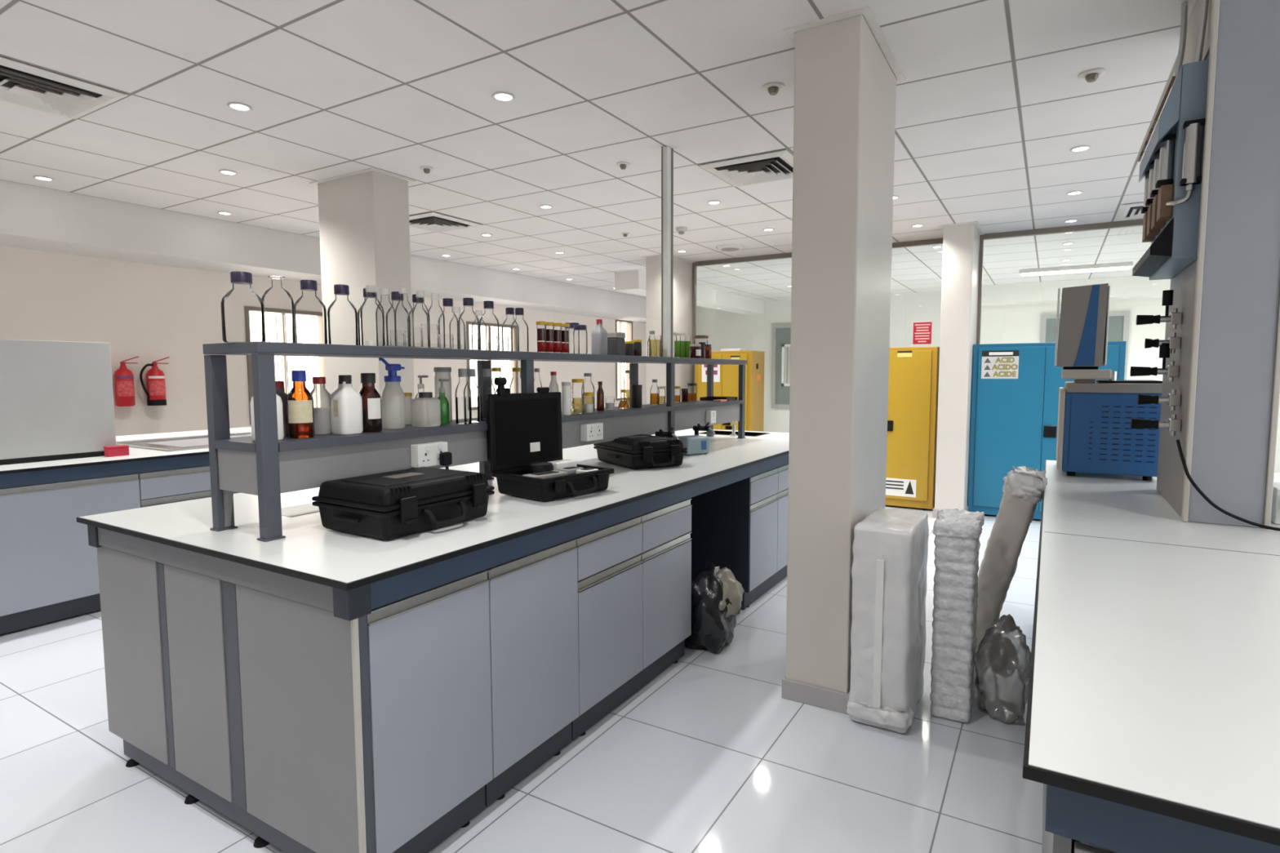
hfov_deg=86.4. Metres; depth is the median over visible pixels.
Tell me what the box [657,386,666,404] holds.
jar
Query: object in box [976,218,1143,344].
window
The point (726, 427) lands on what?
sink faucet
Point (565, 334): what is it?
jar
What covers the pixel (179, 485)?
base cabinet
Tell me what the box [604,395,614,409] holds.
beaker
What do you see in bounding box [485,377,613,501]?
case
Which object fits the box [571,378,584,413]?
jar
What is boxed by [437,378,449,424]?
pump dispenser
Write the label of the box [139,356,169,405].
fire extinguisher
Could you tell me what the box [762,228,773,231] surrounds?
recessed light
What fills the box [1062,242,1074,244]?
recessed light
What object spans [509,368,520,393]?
bottle
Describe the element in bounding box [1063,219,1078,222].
recessed light
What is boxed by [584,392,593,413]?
jar
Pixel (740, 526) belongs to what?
base cabinet
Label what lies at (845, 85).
wall column
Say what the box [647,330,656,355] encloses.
bottle
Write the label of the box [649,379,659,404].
bottle
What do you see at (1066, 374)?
tray
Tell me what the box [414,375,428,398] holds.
pump dispenser
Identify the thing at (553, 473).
insert
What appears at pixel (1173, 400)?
valve
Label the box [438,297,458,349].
bottle
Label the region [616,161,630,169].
sprinkler
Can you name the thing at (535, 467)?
hood
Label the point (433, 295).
bottle
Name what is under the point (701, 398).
tray
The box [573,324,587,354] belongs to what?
bottle
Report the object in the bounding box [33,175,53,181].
recessed light
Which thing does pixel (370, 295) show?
bottle
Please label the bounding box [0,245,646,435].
wall
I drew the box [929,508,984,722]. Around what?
wrapped package
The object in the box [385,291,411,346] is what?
bottle
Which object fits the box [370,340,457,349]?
glass tray
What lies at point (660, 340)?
jar
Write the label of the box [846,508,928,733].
wrapped package
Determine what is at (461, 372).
bottle
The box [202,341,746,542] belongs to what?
shelf
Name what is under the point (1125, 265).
linear light
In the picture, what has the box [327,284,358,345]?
bottle
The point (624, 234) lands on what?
sprinkler
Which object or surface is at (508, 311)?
bottle
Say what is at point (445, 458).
plug
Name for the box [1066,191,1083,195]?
recessed light
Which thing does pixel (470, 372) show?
bottle
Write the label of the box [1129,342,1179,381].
valve
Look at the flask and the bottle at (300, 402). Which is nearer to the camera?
the bottle at (300, 402)
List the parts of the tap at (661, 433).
lever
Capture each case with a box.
[311,466,494,540]
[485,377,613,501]
[593,434,687,469]
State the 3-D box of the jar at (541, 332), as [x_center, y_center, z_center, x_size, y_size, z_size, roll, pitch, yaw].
[-0.463,-0.421,3.205,0.051,0.144,0.051,3,5,31]
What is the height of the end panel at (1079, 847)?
0.785 m
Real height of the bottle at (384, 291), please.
0.221 m
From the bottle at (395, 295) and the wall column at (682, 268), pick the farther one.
the wall column at (682, 268)
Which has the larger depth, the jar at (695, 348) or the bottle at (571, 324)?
the jar at (695, 348)
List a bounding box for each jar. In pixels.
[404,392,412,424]
[433,367,452,422]
[535,320,546,352]
[543,321,555,352]
[551,322,562,352]
[560,323,569,353]
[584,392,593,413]
[607,332,625,355]
[625,341,634,355]
[631,339,641,355]
[631,384,642,408]
[648,335,662,356]
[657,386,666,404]
[675,386,680,402]
[687,382,697,401]
[689,343,701,358]
[693,335,708,344]
[698,342,706,358]
[704,344,711,358]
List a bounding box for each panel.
[97,546,374,852]
[1041,783,1071,852]
[1074,841,1113,852]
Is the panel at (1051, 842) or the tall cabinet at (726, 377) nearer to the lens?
the panel at (1051, 842)
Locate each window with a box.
[244,306,325,424]
[466,321,518,410]
[615,319,632,400]
[692,252,791,400]
[771,324,791,408]
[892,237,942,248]
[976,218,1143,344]
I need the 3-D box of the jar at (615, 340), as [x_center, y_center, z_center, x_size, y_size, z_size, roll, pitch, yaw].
[-0.142,-0.472,3.911,0.084,0.135,0.096,3,5,31]
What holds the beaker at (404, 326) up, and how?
on the glass tray at (377, 340)
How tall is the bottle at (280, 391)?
0.184 m
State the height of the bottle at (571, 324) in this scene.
0.174 m
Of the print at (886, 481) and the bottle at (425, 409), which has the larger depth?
the print at (886, 481)
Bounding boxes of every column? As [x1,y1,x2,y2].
[309,168,415,399]
[641,254,694,404]
[781,5,906,715]
[933,221,983,517]
[1155,0,1279,528]
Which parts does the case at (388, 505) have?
lid, name plate, handle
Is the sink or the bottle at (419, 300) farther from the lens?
the sink
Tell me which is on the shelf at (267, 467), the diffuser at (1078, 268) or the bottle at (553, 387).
the bottle at (553, 387)
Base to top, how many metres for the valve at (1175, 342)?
0.076 m
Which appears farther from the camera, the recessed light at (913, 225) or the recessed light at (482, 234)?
the recessed light at (482, 234)
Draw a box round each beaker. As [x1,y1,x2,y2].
[389,330,404,346]
[404,326,422,346]
[421,324,439,347]
[438,333,453,347]
[465,330,479,349]
[496,334,508,351]
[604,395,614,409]
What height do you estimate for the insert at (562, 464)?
0.042 m
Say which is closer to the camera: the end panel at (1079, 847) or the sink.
the end panel at (1079, 847)
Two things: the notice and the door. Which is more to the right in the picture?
the door
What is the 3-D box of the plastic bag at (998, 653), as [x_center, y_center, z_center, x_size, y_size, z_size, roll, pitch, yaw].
[1.486,0.967,2.788,0.212,0.419,0.324,3,5,31]
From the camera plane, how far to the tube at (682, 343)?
4.61 m
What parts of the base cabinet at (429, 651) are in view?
handle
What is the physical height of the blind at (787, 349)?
0.690 m
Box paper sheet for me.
[281,502,319,516]
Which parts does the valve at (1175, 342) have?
knob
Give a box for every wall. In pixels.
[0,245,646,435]
[696,290,1279,472]
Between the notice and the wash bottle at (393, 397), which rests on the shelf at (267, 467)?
the wash bottle at (393, 397)
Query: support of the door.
in the wall at (1005, 323)
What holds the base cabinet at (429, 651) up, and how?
on the floor
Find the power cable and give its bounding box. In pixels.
[1176,439,1279,531]
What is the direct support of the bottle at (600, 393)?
on the shelf at (267, 467)
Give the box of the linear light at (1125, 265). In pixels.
[1019,262,1133,275]
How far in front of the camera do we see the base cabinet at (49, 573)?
3.79 m
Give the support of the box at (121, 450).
on the countertop at (139, 460)
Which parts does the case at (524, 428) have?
lid, handle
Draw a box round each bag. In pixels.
[684,560,744,653]
[973,613,1031,724]
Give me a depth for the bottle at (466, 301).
2.92 m
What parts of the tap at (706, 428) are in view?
lever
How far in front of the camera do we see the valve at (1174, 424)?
2.46 m
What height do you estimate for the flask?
0.111 m
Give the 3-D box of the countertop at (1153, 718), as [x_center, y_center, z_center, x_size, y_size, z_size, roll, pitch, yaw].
[2.422,0.410,1.794,2.362,0.105,3.556,3,5,31]
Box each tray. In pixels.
[115,426,251,441]
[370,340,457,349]
[699,396,737,400]
[1061,368,1111,379]
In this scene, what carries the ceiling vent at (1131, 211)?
in the ceiling
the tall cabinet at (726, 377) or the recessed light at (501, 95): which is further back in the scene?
the tall cabinet at (726, 377)
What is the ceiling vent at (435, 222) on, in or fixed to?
in the ceiling
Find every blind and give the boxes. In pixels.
[251,311,315,394]
[617,322,626,397]
[784,346,790,383]
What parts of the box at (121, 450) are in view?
lid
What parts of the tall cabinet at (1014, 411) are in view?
door, handle, door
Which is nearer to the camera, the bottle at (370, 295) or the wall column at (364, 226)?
the bottle at (370, 295)
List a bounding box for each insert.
[522,470,568,478]
[549,459,577,471]
[558,466,583,475]
[576,467,598,473]
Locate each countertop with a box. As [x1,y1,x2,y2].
[0,447,209,488]
[76,428,789,621]
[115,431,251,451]
[1022,460,1279,852]
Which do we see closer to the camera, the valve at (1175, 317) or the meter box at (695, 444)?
the valve at (1175, 317)
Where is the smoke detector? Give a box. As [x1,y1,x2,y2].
[675,226,687,234]
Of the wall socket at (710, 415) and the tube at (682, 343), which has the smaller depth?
the tube at (682, 343)
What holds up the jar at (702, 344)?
on the shelf at (267, 467)
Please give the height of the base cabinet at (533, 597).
0.797 m
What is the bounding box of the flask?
[617,389,628,408]
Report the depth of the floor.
2.38 m
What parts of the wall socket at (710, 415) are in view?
plate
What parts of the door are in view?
pane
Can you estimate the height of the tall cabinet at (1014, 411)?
1.665 m
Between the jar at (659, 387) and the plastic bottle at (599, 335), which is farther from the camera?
the jar at (659, 387)
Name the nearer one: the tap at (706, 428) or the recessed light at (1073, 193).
the tap at (706, 428)
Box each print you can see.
[885,480,903,483]
[885,483,903,486]
[885,486,903,489]
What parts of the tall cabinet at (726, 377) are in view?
door, door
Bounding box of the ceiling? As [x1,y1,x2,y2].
[0,0,1195,301]
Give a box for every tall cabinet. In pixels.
[694,350,764,431]
[885,346,939,510]
[967,341,1126,519]
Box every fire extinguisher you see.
[113,356,138,406]
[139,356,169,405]
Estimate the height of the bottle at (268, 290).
0.215 m
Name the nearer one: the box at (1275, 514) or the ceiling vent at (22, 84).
the box at (1275, 514)
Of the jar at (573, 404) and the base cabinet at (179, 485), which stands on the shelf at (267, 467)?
the jar at (573, 404)
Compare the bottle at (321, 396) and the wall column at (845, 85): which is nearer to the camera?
the bottle at (321, 396)
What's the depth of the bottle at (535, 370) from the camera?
3.32 m
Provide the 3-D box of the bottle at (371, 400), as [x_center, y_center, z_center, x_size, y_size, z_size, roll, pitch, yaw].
[-0.976,-0.087,2.455,0.086,0.210,0.087,3,5,31]
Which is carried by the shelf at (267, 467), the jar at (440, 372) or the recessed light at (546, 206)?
the jar at (440, 372)
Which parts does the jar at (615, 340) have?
lid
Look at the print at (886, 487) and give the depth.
7.01 m
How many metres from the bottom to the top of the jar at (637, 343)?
0.101 m
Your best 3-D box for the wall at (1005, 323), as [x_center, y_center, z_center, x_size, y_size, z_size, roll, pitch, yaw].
[5.261,-0.912,11.620,11.400,2.762,0.200,3,5,31]
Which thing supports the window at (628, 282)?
attached to the wall at (1005, 323)
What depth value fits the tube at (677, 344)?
4.35 m
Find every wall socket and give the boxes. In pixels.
[410,441,447,467]
[580,422,603,441]
[705,410,715,423]
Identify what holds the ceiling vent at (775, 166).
in the ceiling
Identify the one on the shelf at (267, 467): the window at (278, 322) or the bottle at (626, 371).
the bottle at (626, 371)
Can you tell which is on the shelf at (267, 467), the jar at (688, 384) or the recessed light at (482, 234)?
the jar at (688, 384)
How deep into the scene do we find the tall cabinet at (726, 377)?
7.82 m
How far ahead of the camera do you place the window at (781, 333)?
13.00 m
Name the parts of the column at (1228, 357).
corner trim, corner trim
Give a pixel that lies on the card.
(717, 400)
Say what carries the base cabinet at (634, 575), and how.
on the floor
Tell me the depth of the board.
4.00 m
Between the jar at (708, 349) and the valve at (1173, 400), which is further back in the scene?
the jar at (708, 349)
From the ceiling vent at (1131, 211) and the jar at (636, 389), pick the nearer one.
the jar at (636, 389)
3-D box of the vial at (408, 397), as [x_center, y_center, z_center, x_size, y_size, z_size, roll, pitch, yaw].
[-0.959,-0.074,2.797,0.050,0.129,0.050,3,5,31]
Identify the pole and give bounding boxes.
[661,146,673,357]
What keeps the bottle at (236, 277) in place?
on the shelf at (267, 467)
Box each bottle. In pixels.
[220,271,266,342]
[261,275,295,342]
[286,370,315,438]
[293,280,327,343]
[310,377,331,434]
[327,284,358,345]
[329,374,363,434]
[357,288,385,345]
[359,373,382,432]
[360,284,385,345]
[375,288,396,345]
[378,357,405,428]
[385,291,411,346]
[395,287,414,345]
[406,293,429,346]
[410,391,440,426]
[412,290,430,346]
[426,293,445,347]
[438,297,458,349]
[448,306,465,349]
[455,368,471,424]
[457,297,479,350]
[463,368,479,422]
[471,310,487,350]
[479,300,499,351]
[480,368,495,421]
[488,367,501,394]
[501,307,519,351]
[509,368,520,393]
[511,307,528,351]
[533,368,542,386]
[548,371,559,391]
[561,382,570,415]
[564,322,579,353]
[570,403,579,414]
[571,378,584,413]
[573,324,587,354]
[581,373,595,411]
[591,319,607,355]
[596,381,604,411]
[623,370,631,407]
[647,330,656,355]
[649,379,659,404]
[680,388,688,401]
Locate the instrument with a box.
[1054,283,1162,480]
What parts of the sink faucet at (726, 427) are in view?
lever, spout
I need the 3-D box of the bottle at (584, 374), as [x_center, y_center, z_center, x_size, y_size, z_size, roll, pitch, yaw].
[-0.281,-0.184,3.675,0.072,0.207,0.072,3,5,31]
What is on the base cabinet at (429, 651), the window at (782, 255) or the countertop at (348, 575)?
the countertop at (348, 575)
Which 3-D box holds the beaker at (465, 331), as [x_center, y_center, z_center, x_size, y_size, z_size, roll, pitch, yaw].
[-0.691,-0.355,2.800,0.059,0.079,0.059,3,5,31]
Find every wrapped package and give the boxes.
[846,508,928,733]
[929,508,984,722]
[974,466,1047,681]
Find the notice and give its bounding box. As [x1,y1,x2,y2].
[911,320,933,345]
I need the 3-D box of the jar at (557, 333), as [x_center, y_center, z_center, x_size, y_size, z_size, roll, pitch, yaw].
[-0.401,-0.429,3.307,0.051,0.144,0.051,3,5,31]
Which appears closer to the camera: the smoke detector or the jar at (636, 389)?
the jar at (636, 389)
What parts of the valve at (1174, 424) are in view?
knob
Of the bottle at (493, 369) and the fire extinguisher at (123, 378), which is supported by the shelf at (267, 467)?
the bottle at (493, 369)
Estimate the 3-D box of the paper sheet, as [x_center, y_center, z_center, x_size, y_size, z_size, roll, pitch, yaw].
[-1.249,0.308,2.552,0.180,0.001,0.230,3,5,31]
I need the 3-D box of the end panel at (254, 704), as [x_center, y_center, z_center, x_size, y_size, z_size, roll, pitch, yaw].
[-1.316,0.841,2.117,1.443,0.797,0.053,3,5,31]
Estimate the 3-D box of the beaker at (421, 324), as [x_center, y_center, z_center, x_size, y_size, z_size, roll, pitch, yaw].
[-0.806,-0.349,2.618,0.068,0.089,0.068,3,5,31]
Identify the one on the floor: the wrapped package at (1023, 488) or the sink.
the wrapped package at (1023, 488)
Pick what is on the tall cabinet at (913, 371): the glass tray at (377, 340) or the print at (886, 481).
the print at (886, 481)
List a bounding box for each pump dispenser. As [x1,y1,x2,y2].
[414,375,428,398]
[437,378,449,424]
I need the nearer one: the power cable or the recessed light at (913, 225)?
the power cable
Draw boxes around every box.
[103,444,128,457]
[674,435,709,455]
[1271,482,1279,524]
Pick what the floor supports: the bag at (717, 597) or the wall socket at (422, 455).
the bag at (717, 597)
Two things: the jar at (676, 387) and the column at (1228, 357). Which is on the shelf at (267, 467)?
the jar at (676, 387)
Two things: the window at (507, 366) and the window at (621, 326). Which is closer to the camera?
the window at (507, 366)
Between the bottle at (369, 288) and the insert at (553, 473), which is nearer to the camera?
the bottle at (369, 288)
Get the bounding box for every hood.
[527,462,553,474]
[1132,217,1173,276]
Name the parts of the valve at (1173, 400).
knob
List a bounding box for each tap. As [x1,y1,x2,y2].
[654,427,678,439]
[693,422,715,435]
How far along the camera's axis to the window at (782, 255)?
8.33 m
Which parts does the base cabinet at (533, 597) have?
handle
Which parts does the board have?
rail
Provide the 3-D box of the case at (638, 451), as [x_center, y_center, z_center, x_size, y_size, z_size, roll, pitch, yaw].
[-0.003,0.132,3.773,0.342,0.147,0.509,-3,5,-30]
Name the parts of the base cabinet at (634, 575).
handle, drawer, door, handle, handle, door, handle, drawer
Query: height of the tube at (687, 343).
0.171 m
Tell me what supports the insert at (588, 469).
on the case at (524, 428)
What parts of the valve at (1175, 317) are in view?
knob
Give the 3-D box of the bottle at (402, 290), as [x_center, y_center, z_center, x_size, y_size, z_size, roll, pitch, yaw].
[-0.921,-0.422,2.664,0.070,0.235,0.070,3,5,31]
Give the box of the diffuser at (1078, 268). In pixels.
[1022,266,1129,275]
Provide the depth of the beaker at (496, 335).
2.97 m
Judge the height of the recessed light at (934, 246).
0.007 m
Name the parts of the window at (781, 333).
frame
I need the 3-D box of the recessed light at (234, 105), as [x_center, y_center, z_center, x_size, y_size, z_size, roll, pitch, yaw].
[-2.042,-1.631,3.478,0.110,0.007,0.110,3,5,31]
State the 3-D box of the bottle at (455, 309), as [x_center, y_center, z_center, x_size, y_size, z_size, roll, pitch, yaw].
[-0.743,-0.399,2.769,0.062,0.171,0.062,3,5,31]
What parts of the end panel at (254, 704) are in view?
panel, panel, panel, frame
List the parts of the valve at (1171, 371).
knob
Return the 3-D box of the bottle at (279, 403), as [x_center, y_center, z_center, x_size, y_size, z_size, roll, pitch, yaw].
[-1.179,-0.057,2.153,0.075,0.199,0.075,3,5,31]
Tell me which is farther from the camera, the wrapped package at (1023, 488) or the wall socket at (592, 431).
the wall socket at (592, 431)
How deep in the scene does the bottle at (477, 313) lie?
2.88 m
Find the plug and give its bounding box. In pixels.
[439,451,452,469]
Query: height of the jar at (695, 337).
0.177 m
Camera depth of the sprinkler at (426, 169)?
4.52 m
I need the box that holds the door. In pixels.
[1040,311,1129,380]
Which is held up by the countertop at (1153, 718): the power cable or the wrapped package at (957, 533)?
the power cable
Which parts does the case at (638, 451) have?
name plate, lid, handle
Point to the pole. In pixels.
(667, 153)
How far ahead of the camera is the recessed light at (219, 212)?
5.78 m
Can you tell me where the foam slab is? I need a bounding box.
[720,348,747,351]
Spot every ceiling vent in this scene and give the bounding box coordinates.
[0,56,127,119]
[408,212,482,232]
[698,149,793,186]
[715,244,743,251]
[1115,202,1144,219]
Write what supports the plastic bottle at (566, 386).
on the shelf at (267, 467)
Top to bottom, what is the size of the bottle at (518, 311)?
0.207 m
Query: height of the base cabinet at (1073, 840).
0.797 m
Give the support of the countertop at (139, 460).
on the base cabinet at (49, 573)
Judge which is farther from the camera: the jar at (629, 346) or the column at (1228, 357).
the jar at (629, 346)
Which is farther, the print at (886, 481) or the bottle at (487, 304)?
the print at (886, 481)
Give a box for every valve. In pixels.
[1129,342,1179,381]
[1130,413,1182,435]
[1136,289,1182,328]
[1137,389,1181,410]
[1144,332,1181,353]
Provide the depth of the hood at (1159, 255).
2.42 m
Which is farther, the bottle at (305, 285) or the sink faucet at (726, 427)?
the sink faucet at (726, 427)
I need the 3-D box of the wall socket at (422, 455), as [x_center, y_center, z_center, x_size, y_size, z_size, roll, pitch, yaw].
[-0.795,0.106,2.584,0.048,0.086,0.146,3,5,31]
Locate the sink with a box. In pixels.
[698,430,769,436]
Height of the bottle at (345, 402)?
0.203 m
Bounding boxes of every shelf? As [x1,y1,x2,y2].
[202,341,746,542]
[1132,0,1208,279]
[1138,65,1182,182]
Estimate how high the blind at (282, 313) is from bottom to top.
1.100 m
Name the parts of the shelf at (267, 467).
post, plate, post, post, post, post, post, post, post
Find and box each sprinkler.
[419,165,433,173]
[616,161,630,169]
[620,232,630,236]
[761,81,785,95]
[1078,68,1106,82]
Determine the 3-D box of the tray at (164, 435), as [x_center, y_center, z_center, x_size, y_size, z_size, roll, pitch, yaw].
[-3.594,0.059,5.569,0.280,0.036,1.400,3,5,31]
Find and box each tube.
[674,333,680,357]
[680,333,685,357]
[685,333,691,357]
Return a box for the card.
[713,399,726,401]
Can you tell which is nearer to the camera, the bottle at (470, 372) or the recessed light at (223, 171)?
the bottle at (470, 372)
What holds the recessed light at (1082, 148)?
in the ceiling
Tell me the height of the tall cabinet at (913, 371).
1.650 m
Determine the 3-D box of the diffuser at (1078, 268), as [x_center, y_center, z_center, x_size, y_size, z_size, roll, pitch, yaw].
[5.683,-2.032,8.934,1.180,0.008,0.240,3,5,31]
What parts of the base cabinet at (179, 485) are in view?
handle, drawer, door, handle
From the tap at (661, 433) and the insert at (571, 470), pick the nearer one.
the insert at (571, 470)
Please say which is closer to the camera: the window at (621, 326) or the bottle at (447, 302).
the bottle at (447, 302)
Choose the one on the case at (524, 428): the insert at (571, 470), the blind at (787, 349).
the insert at (571, 470)
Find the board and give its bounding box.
[0,338,116,465]
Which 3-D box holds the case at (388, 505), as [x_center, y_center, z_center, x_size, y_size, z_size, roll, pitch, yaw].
[-0.775,0.245,2.287,0.404,0.160,0.467,3,5,32]
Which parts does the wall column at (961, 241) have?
baseboard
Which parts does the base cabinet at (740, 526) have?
panel, door, drawer, handle, handle, handle, door, handle, drawer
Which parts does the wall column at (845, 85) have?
baseboard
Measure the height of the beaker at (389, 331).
0.057 m
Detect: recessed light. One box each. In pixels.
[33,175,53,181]
[217,211,232,214]
[218,169,237,174]
[226,102,252,111]
[480,233,492,235]
[492,91,515,101]
[539,204,552,208]
[706,200,720,204]
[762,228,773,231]
[911,224,924,226]
[931,245,942,248]
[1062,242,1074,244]
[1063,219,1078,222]
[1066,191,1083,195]
[1070,145,1091,151]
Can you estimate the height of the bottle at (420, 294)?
0.221 m
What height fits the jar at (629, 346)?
0.089 m
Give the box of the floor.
[0,471,1277,852]
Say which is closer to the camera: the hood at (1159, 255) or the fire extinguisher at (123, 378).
the hood at (1159, 255)
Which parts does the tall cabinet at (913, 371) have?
handle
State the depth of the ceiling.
3.61 m
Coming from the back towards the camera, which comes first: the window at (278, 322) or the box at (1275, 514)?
the window at (278, 322)
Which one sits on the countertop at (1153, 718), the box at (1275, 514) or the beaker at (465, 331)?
the box at (1275, 514)
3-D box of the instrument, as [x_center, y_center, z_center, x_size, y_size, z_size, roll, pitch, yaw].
[2.324,-0.227,3.403,0.443,0.914,0.560,3,5,31]
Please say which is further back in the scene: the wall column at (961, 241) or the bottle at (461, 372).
the wall column at (961, 241)
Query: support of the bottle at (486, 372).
on the shelf at (267, 467)
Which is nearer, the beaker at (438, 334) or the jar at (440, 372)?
the beaker at (438, 334)
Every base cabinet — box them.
[0,473,140,635]
[137,465,239,507]
[366,569,493,852]
[484,538,578,807]
[571,498,692,741]
[689,463,788,608]
[1071,839,1118,852]
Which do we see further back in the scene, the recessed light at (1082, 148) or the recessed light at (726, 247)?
the recessed light at (726, 247)
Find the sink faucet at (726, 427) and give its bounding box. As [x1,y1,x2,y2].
[724,421,737,436]
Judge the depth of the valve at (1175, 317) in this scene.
2.52 m
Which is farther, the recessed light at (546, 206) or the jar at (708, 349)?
the recessed light at (546, 206)
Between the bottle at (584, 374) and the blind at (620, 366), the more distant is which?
the blind at (620, 366)
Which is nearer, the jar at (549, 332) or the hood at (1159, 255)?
the hood at (1159, 255)

